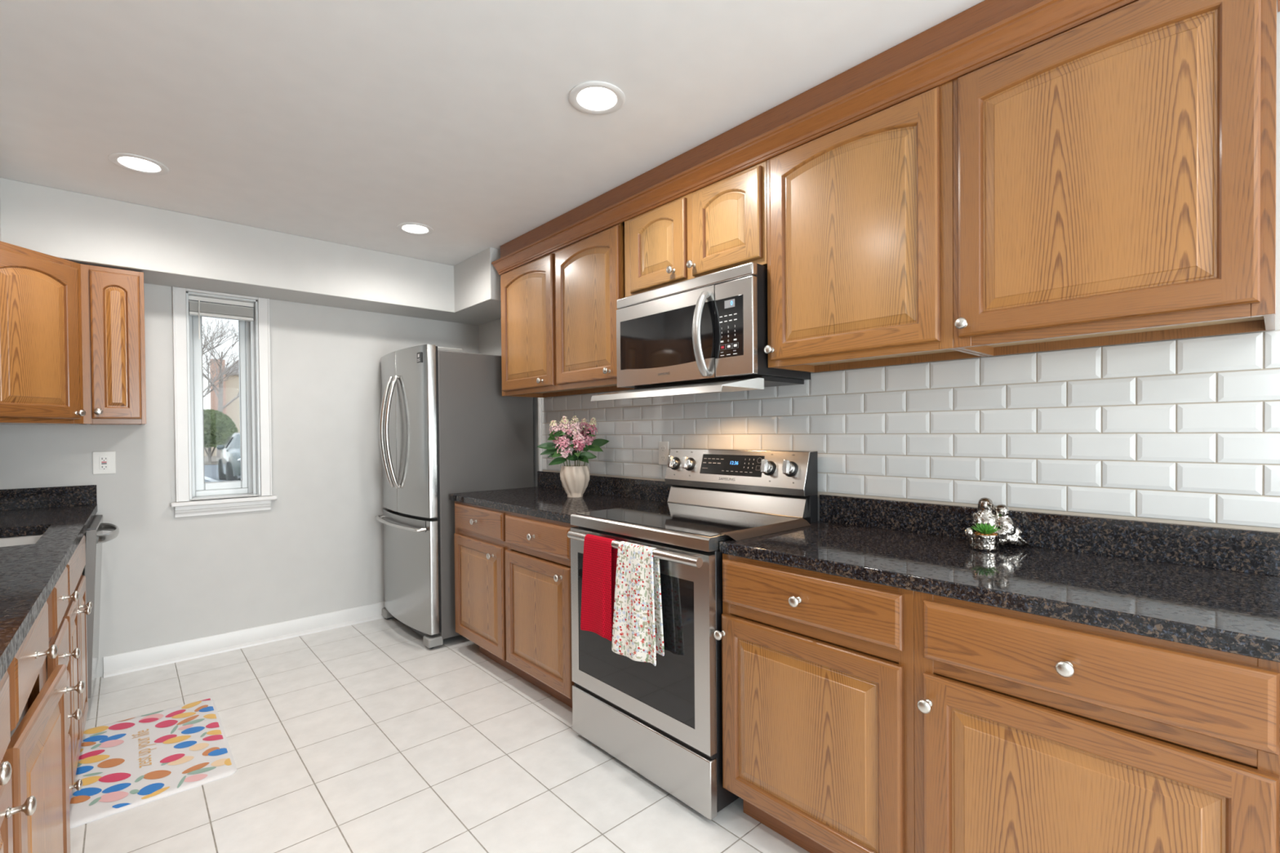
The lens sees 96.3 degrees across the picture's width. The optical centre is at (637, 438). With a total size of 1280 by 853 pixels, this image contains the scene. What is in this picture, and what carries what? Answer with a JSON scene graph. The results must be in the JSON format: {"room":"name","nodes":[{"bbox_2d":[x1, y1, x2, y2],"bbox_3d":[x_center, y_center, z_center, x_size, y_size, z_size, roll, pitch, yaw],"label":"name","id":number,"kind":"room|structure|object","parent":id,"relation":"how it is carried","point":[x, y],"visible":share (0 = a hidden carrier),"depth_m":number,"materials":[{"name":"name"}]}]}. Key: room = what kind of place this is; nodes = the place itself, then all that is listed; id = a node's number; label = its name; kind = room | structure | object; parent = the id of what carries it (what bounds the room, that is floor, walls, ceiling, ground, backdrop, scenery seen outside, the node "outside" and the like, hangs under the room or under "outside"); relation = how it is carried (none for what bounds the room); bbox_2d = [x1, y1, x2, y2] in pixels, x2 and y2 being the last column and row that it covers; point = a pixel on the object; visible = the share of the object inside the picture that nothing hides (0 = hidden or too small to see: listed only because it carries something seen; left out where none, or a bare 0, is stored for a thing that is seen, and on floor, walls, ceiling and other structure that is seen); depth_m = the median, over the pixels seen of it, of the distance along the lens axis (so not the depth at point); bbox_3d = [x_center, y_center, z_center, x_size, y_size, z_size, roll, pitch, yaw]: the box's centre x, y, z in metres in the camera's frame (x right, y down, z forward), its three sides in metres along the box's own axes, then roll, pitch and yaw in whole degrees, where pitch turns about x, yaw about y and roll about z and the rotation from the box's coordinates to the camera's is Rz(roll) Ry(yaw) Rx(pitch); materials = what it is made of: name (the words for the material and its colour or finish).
{"room":"kitchen","nodes":[
{"label":"kitchen","id":0,"kind":"room"},
{"bbox_2d":[0,283,479,678],"bbox_3d":[-2.362,0.034,3.614,2.826,2.431,0.240,-1,1,-42],"label":"wall","id":1,"kind":"structure","parent":0,"point":[318,548],"depth_m":3.52,"materials":[{"name":"paint"}]},
{"bbox_2d":[0,240,85,424],"bbox_3d":[-2.894,-0.449,2.553,0.628,0.766,0.627,-1,1,-42],"label":"upper cabinet","id":2,"kind":"object","parent":1,"relation":"attached to","point":[41,345],"visible":0.99,"depth_m":2.55,"materials":[{"name":"brown wood"}]},
{"bbox_2d":[92,451,115,474],"bbox_3d":[-2.823,0.129,3.034,0.090,0.120,0.010,-1,1,-42],"label":"wall outlet","id":3,"kind":"object","parent":1,"relation":"attached to","point":[103,462],"visible":1,"depth_m":3.03,"materials":[{"name":"white plastic"}]},
{"bbox_2d":[99,456,108,469],"bbox_3d":[-2.821,0.129,3.032,0.036,0.068,0.005,-1,1,-42],"label":"receptacle","id":4,"kind":"object","parent":3,"relation":"attached to","point":[104,460],"depth_m":3.03,"materials":[{"name":"white plastic"}]},
{"bbox_2d":[80,263,146,424],"bbox_3d":[-2.668,-0.455,2.926,0.230,0.766,0.372,-1,1,-42],"label":"upper cabinet","id":5,"kind":"object","parent":1,"relation":"attached to","point":[113,300],"visible":1,"depth_m":2.81,"materials":[{"name":"brown wood"}]},
{"bbox_2d":[170,286,277,517],"bbox_3d":[-2.497,-0.205,3.449,0.510,1.296,0.265,-1,1,-42],"label":"window","id":6,"kind":"structure","parent":1,"relation":"in","point":[254,351],"depth_m":3.44,"materials":[{"name":"white paint"}]},
{"bbox_2d":[188,295,253,338],"bbox_3d":[-2.474,-0.701,3.416,0.316,0.248,0.062,-1,1,-42],"label":"window blind","id":7,"kind":"object","parent":6,"relation":"attached to","point":[198,306],"visible":0.97,"depth_m":3.40,"materials":[{"name":"white plastic"}]},
{"bbox_2d":[103,601,385,677],"bbox_3d":[-2.261,1.198,3.528,1.500,0.104,0.030,-1,1,-42],"label":"baseboard","id":8,"kind":"structure","parent":1,"relation":"attached to","point":[155,656],"depth_m":3.40,"materials":[{"name":"white paint"}]},
{"bbox_2d":[70,617,809,852],"bbox_3d":[-0.058,1.288,1.072,3.078,0.060,7.109,-1,1,-42],"label":"floor","id":9,"kind":"structure","parent":0,"point":[365,737],"depth_m":2.16,"materials":[{"name":"tile"}]},
{"bbox_2d":[0,670,36,852],"bbox_3d":[-1.133,0.835,0.616,0.634,0.874,0.658,-1,1,-41],"label":"base cabinet","id":10,"kind":"object","parent":9,"relation":"on","point":[28,807],"visible":0.99,"depth_m":0.98,"materials":[{"name":"brown wood"}]},
{"bbox_2d":[0,601,84,852],"bbox_3d":[-1.542,0.833,1.111,0.665,0.874,0.620,-1,1,-41],"label":"base cabinet","id":11,"kind":"object","parent":9,"relation":"on","point":[37,752],"visible":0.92,"depth_m":1.25,"materials":[{"name":"brown wood"}]},
{"bbox_2d":[43,567,82,804],"bbox_3d":[-1.902,0.832,1.503,0.634,0.874,0.440,-1,1,-41],"label":"base cabinet","id":12,"kind":"object","parent":9,"relation":"on","point":[57,602],"visible":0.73,"depth_m":1.71,"materials":[{"name":"brown wood"}]},
{"bbox_2d":[12,515,119,697],"bbox_3d":[-2.815,0.830,2.624,0.666,0.861,0.588,-1,1,-41],"label":"dishwasher","id":13,"kind":"object","parent":9,"relation":"on","point":[95,537],"visible":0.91,"depth_m":2.58,"materials":[{"name":"grey metal"}]},
{"bbox_2d":[62,535,92,789],"bbox_3d":[-2.344,0.830,2.012,0.634,0.874,0.905,-1,1,-41],"label":"base cabinet","id":14,"kind":"object","parent":9,"relation":"on","point":[76,612],"visible":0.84,"depth_m":2.08,"materials":[{"name":"brown wood"}]},
{"bbox_2d":[0,484,97,681],"bbox_3d":[-1.990,0.323,1.574,0.652,0.140,3.298,-1,1,-42],"label":"countertop","id":15,"kind":"structure","parent":14,"relation":"on","point":[29,573],"depth_m":1.85,"materials":[{"name":"black stone"}]},
{"bbox_2d":[0,533,43,546],"bbox_3d":[-2.348,0.483,2.000,0.432,0.178,0.620,-1,1,-42],"label":"sink","id":16,"kind":"object","parent":15,"relation":"in","point":[24,540],"visible":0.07,"depth_m":2.29,"materials":[{"name":"metal"}]},
{"bbox_2d":[69,698,236,828],"bbox_3d":[-1.952,1.254,2.304,0.472,0.014,0.820,-1,1,-42],"label":"kitchen mat","id":17,"kind":"object","parent":9,"relation":"on","point":[124,765],"visible":0.98,"depth_m":2.22,"materials":[{"name":"fabric"}]},
{"bbox_2d":[374,344,533,648],"bbox_3d":[-1.274,0.341,3.842,0.833,1.795,0.825,-1,1,-42],"label":"refrigerator","id":18,"kind":"object","parent":9,"relation":"on","point":[447,426],"visible":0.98,"depth_m":3.49,"materials":[{"name":"grey metal"}]},
{"bbox_2d":[453,501,577,707],"bbox_3d":[-0.453,0.802,3.096,0.654,0.874,1.255,-1,1,-42],"label":"base cabinet","id":19,"kind":"object","parent":9,"relation":"on","point":[513,589],"visible":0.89,"depth_m":2.82,"materials":[{"name":"brown wood"}]},
{"bbox_2d":[448,471,671,523],"bbox_3d":[-0.449,0.293,3.119,0.628,0.140,1.303,-1,1,-42],"label":"countertop","id":20,"kind":"structure","parent":19,"relation":"on","point":[548,500],"depth_m":3.06,"materials":[{"name":"black stone"}]},
{"bbox_2d":[560,465,590,497],"bbox_3d":[-0.348,0.238,3.178,0.166,0.172,0.175,-1,1,-42],"label":"flower vase","id":21,"kind":"object","parent":20,"relation":"on","point":[575,480],"visible":0.98,"depth_m":3.12,"materials":[{"name":"beige ceramic"}]},
{"bbox_2d":[537,420,565,466],"bbox_3d":[-0.463,0.083,3.143,0.178,0.366,0.106,-1,1,-9],"label":"flower","id":22,"kind":"object","parent":21,"relation":"in","point":[550,446],"visible":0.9,"depth_m":3.14,"materials":[{"name":"green plant"}]},
{"bbox_2d":[547,415,573,466],"bbox_3d":[-0.409,0.070,3.145,0.137,0.390,0.108,-1,1,-42],"label":"flower","id":23,"kind":"object","parent":21,"relation":"in","point":[563,420],"visible":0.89,"depth_m":3.15,"materials":[{"name":"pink plant"}]},
{"bbox_2d":[548,435,573,466],"bbox_3d":[-0.410,0.127,3.112,0.139,0.278,0.108,-1,1,-3],"label":"flower","id":24,"kind":"object","parent":21,"relation":"in","point":[562,451],"visible":0.99,"depth_m":3.09,"materials":[{"name":"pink plant"}]},
{"bbox_2d":[567,415,583,466],"bbox_3d":[-0.351,0.069,3.155,0.085,0.390,0.135,0,1,17],"label":"flower","id":25,"kind":"object","parent":21,"relation":"in","point":[575,420],"visible":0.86,"depth_m":3.15,"materials":[{"name":"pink plant"}]},
{"bbox_2d":[567,433,596,466],"bbox_3d":[-0.305,0.118,3.091,0.132,0.292,0.120,0,1,25],"label":"flower","id":26,"kind":"object","parent":21,"relation":"in","point":[583,456],"visible":0.98,"depth_m":3.10,"materials":[{"name":"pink plant"}]},
{"bbox_2d":[578,417,591,466],"bbox_3d":[-0.301,0.074,3.203,0.091,0.379,0.101,-1,1,-3],"label":"flower","id":27,"kind":"object","parent":21,"relation":"in","point":[583,422],"visible":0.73,"depth_m":3.21,"materials":[{"name":"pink plant"}]},
{"bbox_2d":[582,417,608,466],"bbox_3d":[-0.248,0.073,3.158,0.140,0.381,0.133,-1,1,-42],"label":"flower","id":28,"kind":"object","parent":21,"relation":"in","point":[593,445],"visible":0.95,"depth_m":3.17,"materials":[{"name":"green plant"}]},
{"bbox_2d":[567,448,817,820],"bbox_3d":[0.199,0.647,2.312,0.710,1.189,0.761,-1,1,-42],"label":"electric range","id":29,"kind":"object","parent":9,"relation":"on","point":[663,721],"visible":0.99,"depth_m":2.11,"materials":[{"name":"silver metal"}]},
{"bbox_2d":[580,533,617,641],"bbox_3d":[-0.144,0.558,2.174,0.054,0.371,0.183,-1,1,-42],"label":"dish towel","id":30,"kind":"object","parent":29,"relation":"hanging from","point":[599,558],"visible":0.91,"depth_m":2.15,"materials":[{"name":"red fabric"}]},
{"bbox_2d":[611,541,664,666],"bbox_3d":[-0.003,0.574,2.014,0.061,0.401,0.229,-1,1,-42],"label":"dish towel","id":31,"kind":"object","parent":29,"relation":"hanging from","point":[637,634],"visible":0.99,"depth_m":1.98,"materials":[{"name":"fabric"}]},
{"bbox_2d":[570,502,800,551],"bbox_3d":[0.175,0.334,2.290,0.545,0.046,0.761,-1,1,-42],"label":"cooktop","id":32,"kind":"object","parent":29,"relation":"in","point":[684,527],"depth_m":2.19,"materials":[{"name":"glass"}]},
{"bbox_2d":[713,553,915,852],"bbox_3d":[0.684,0.806,1.825,0.654,0.874,0.607,-1,1,-42],"label":"base cabinet","id":33,"kind":"object","parent":9,"relation":"on","point":[818,668],"visible":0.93,"depth_m":1.59,"materials":[{"name":"brown wood"}]},
{"bbox_2d":[914,591,1279,852],"bbox_3d":[1.091,0.807,1.371,0.654,0.874,0.612,-1,1,-42],"label":"base cabinet","id":34,"kind":"object","parent":9,"relation":"on","point":[1033,733],"visible":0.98,"depth_m":1.15,"materials":[{"name":"brown wood"}]},
{"bbox_3d":[1.497,0.809,0.916,0.654,0.874,0.606,-1,1,-42],"label":"base cabinet","id":35,"kind":"object","parent":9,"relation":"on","visible":0},
{"bbox_2d":[720,494,1279,662],"bbox_3d":[1.105,0.299,1.382,0.628,0.140,1.826,-1,1,-42],"label":"countertop","id":36,"kind":"structure","parent":35,"relation":"on","point":[1218,588],"depth_m":1.45,"materials":[{"name":"black stone"}]},
{"bbox_2d":[717,518,810,541],"bbox_3d":[0.452,0.316,2.005,0.482,0.026,0.046,-1,1,-42],"label":"cover","id":37,"kind":"object","parent":36,"relation":"on","point":[740,535],"visible":1,"depth_m":1.98,"materials":[{"name":"black plastic"}]},
{"bbox_2d":[964,497,1030,551],"bbox_3d":[1.069,0.253,1.722,0.186,0.149,0.096,-1,1,-18],"label":"planter","id":38,"kind":"object","parent":36,"relation":"on","point":[1008,534],"visible":0.87,"depth_m":1.70,"materials":[{"name":"silver metal"}]},
{"bbox_2d":[970,523,999,535],"bbox_3d":[1.028,0.270,1.696,0.072,0.037,0.074,0,1,0],"label":"succulent","id":39,"kind":"object","parent":38,"relation":"on","point":[982,530],"visible":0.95,"depth_m":1.69,"materials":[{"name":"green plant"}]},
{"bbox_2d":[0,0,984,266],"bbox_3d":[-0.079,-1.212,1.044,3.078,0.080,7.109,-1,1,-42],"label":"ceiling","id":40,"kind":"structure","parent":0,"point":[348,122],"depth_m":1.96,"materials":[{"name":"paint"}]},
{"bbox_2d":[108,152,168,175],"bbox_3d":[-2.124,-1.176,2.446,0.196,0.029,0.196,-1,1,-42],"label":"recessed light","id":41,"kind":"object","parent":40,"relation":"in","point":[132,162],"visible":0.98,"depth_m":2.44,"materials":[{"name":"white paint"}]},
{"bbox_2d":[119,156,159,171],"bbox_3d":[-2.124,-1.169,2.446,0.131,0.001,0.131,-1,1,-42],"label":"diffuser","id":42,"kind":"object","parent":41,"relation":"attached to","point":[137,163],"depth_m":2.44,"materials":[{"name":"white plastic"}]},
{"bbox_2d":[396,222,433,235],"bbox_3d":[-1.258,-1.192,3.244,0.196,0.029,0.196,-1,1,-42],"label":"recessed light","id":43,"kind":"object","parent":40,"relation":"in","point":[410,228],"visible":0.95,"depth_m":3.25,"materials":[{"name":"white paint"}]},
{"bbox_2d":[402,224,427,232],"bbox_3d":[-1.258,-1.185,3.244,0.131,0.001,0.131,-1,1,-42],"label":"diffuser","id":44,"kind":"object","parent":43,"relation":"attached to","point":[411,228],"depth_m":3.25,"materials":[{"name":"white plastic"}]},
{"bbox_2d":[568,80,625,115],"bbox_3d":[-0.142,-1.188,1.993,0.196,0.029,0.196,-1,1,-42],"label":"recessed light","id":45,"kind":"object","parent":40,"relation":"in","point":[596,97],"visible":1,"depth_m":1.99,"materials":[{"name":"white paint"}]},
{"bbox_2d":[577,87,615,109],"bbox_3d":[-0.142,-1.181,1.993,0.131,0.001,0.131,-1,1,-42],"label":"diffuser","id":46,"kind":"object","parent":45,"relation":"attached to","point":[597,98],"depth_m":1.99,"materials":[{"name":"white plastic"}]},
{"bbox_2d":[478,0,1279,521],"bbox_3d":[1.029,0.023,2.040,0.132,2.431,7.109,-1,1,-42],"label":"wall","id":47,"kind":"structure","parent":0,"point":[489,333],"depth_m":2.23,"materials":[{"name":"paint"}]},
{"bbox_2d":[0,177,501,325],"bbox_3d":[-0.042,-1.010,0.998,2.826,0.324,6.749,-1,1,-42],"label":"soffit","id":48,"kind":"object","parent":47,"relation":"attached to","point":[171,248],"depth_m":3.18,"materials":[{"name":"paint"}]},
{"bbox_2d":[538,398,542,471],"bbox_3d":[-0.642,0.034,3.800,0.012,0.598,0.023,-1,1,-42],"label":"trim","id":49,"kind":"structure","parent":47,"relation":"attached to","point":[540,399],"depth_m":3.79,"materials":[{"name":"white paint"}]},
{"bbox_2d":[500,222,634,397],"bbox_3d":[-0.373,-0.644,3.215,0.354,0.762,1.152,-1,1,-42],"label":"upper cabinet","id":50,"kind":"object","parent":47,"relation":"attached to","point":[559,308],"visible":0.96,"depth_m":3.04,"materials":[{"name":"brown wood"}]},
{"bbox_2d":[624,160,767,297],"bbox_3d":[0.295,-0.831,2.465,0.354,0.383,0.793,-1,1,-42],"label":"upper cabinet","id":51,"kind":"object","parent":47,"relation":"attached to","point":[722,224],"visible":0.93,"depth_m":2.30,"materials":[{"name":"brown wood"}]},
{"bbox_2d":[591,262,810,401],"bbox_3d":[0.241,-0.399,2.421,0.503,0.464,0.796,-1,1,-42],"label":"microwave","id":52,"kind":"object","parent":51,"relation":"attached to","point":[708,333],"visible":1,"depth_m":2.21,"materials":[{"name":"silver metal"}]},
{"bbox_2d":[764,80,988,373],"bbox_3d":[0.772,-0.639,1.935,0.354,0.762,0.628,-1,1,-42],"label":"upper cabinet","id":53,"kind":"object","parent":47,"relation":"attached to","point":[860,213],"visible":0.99,"depth_m":1.80,"materials":[{"name":"brown wood"}]},
{"bbox_2d":[491,0,1279,275],"bbox_3d":[0.317,-1.101,2.445,0.339,0.178,3.296,-1,1,-42],"label":"crown molding","id":54,"kind":"structure","parent":47,"relation":"attached to","point":[988,32],"depth_m":1.86,"materials":[{"name":"brown wood"}]},
{"bbox_2d":[541,330,1279,532],"bbox_3d":[0.664,-0.012,2.343,0.007,0.500,3.888,-1,1,-42],"label":"tile backsplash","id":55,"kind":"structure","parent":47,"relation":"attached to","point":[1184,431],"depth_m":1.75,"materials":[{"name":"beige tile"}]},
{"bbox_2d":[658,441,668,465],"bbox_3d":[0.131,0.076,2.926,0.010,0.120,0.072,-1,1,-42],"label":"wall outlet","id":56,"kind":"object","parent":55,"relation":"attached to","point":[663,446],"visible":0.98,"depth_m":2.92,"materials":[{"name":"white plastic"}]},
{"bbox_2d":[660,445,665,461],"bbox_3d":[0.129,0.076,2.924,0.004,0.082,0.034,-1,1,-42],"label":"receptacle","id":57,"kind":"object","parent":56,"relation":"attached to","point":[662,447],"depth_m":2.92,"materials":[{"name":"white plastic"}]},
{"bbox_2d":[952,0,1276,356],"bbox_3d":[1.185,-0.638,1.474,0.354,0.762,0.610,-1,1,-42],"label":"upper cabinet","id":58,"kind":"object","parent":47,"relation":"attached to","point":[1114,172],"visible":1,"depth_m":1.34,"materials":[{"name":"brown wood"}]},
{"label":"outside","id":59,"kind":"structure","parent":0,"visible":0},
{"bbox_2d":[204,464,240,482],"bbox_3d":[-9.806,1.336,16.992,36.000,0.100,29.601,-1,1,-42],"label":"ground","id":60,"kind":"structure","parent":59,"point":[211,470],"depth_m":21.32,"materials":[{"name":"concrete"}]},
{"bbox_2d":[204,475,219,481],"bbox_3d":[-12.372,1.252,21.809,7.400,0.003,13.000,-1,1,-42],"label":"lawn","id":61,"kind":"structure","parent":60,"relation":"on","point":[206,477],"depth_m":18.11,"materials":[{"name":"white plant"}]},
{"bbox_2d":[216,432,240,480],"bbox_3d":[-11.722,0.555,17.652,2.070,1.480,4.500,-1,1,-40],"label":"parked car","id":62,"kind":"object","parent":60,"relation":"on","point":[229,462],"visible":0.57,"depth_m":16.55,"materials":[{"name":"grey paint"}]},
{"bbox_2d":[216,444,224,449],"bbox_3d":[-12.123,0.259,16.666,0.200,0.139,0.114,-1,1,-40],"label":"mirror","id":63,"kind":"object","parent":62,"relation":"attached to","point":[220,446],"depth_m":16.63,"materials":[{"name":"grey paint"}]},
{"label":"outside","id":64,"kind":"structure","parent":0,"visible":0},
{"bbox_2d":[204,455,220,465],"bbox_3d":[-31.674,1.228,41.440,36.000,0.150,36.000,-1,1,-42],"label":"verge","id":65,"kind":"structure","parent":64,"point":[215,460],"depth_m":30.60,"materials":[{"name":"grey concrete"}]},
{"bbox_2d":[201,316,239,457],"bbox_3d":[-25.533,-3.723,35.099,7.761,9.892,6.992,0,1,1],"label":"bare tree","id":66,"kind":"object","parent":65,"relation":"on","point":[220,396],"visible":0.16,"depth_m":34.86,"materials":[{"name":"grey plant"}]},
{"bbox_2d":[202,318,239,397],"bbox_3d":[-22.789,-2.562,29.545,7.030,7.647,6.063,-1,1,-1],"label":"bare tree","id":67,"kind":"object","parent":65,"relation":"on","point":[233,370],"visible":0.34,"depth_m":29.87,"materials":[{"name":"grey plant"}]},
{"bbox_2d":[202,318,239,392],"bbox_3d":[-31.053,-4.054,39.206,7.680,10.557,8.062,0,1,26],"label":"bare tree","id":68,"kind":"object","parent":65,"relation":"on","point":[216,332],"visible":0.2,"depth_m":39.15,"materials":[{"name":"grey plant"}]},
{"bbox_2d":[203,408,238,462],"bbox_3d":[-21.383,-0.147,28.634,2.536,2.707,2.518,-1,1,-42],"label":"bush","id":69,"kind":"object","parent":65,"relation":"on","point":[218,426],"visible":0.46,"depth_m":28.14,"materials":[{"name":"green plant"}]},
{"bbox_2d":[204,418,239,456],"bbox_3d":[-28.304,-0.035,37.795,5.800,2.500,0.080,-1,1,-42],"label":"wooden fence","id":70,"kind":"object","parent":65,"relation":"on","point":[237,421],"visible":0.05,"depth_m":38.69,"materials":[{"name":"beige wood"}]},
{"bbox_2d":[209,359,239,418],"bbox_3d":[-34.626,-3.188,52.000,7.200,8.600,8.700,-1,1,-42],"label":"brick house","id":71,"kind":"structure","parent":65,"relation":"on","point":[230,387],"depth_m":47.48,"materials":[{"name":"brown brick"}]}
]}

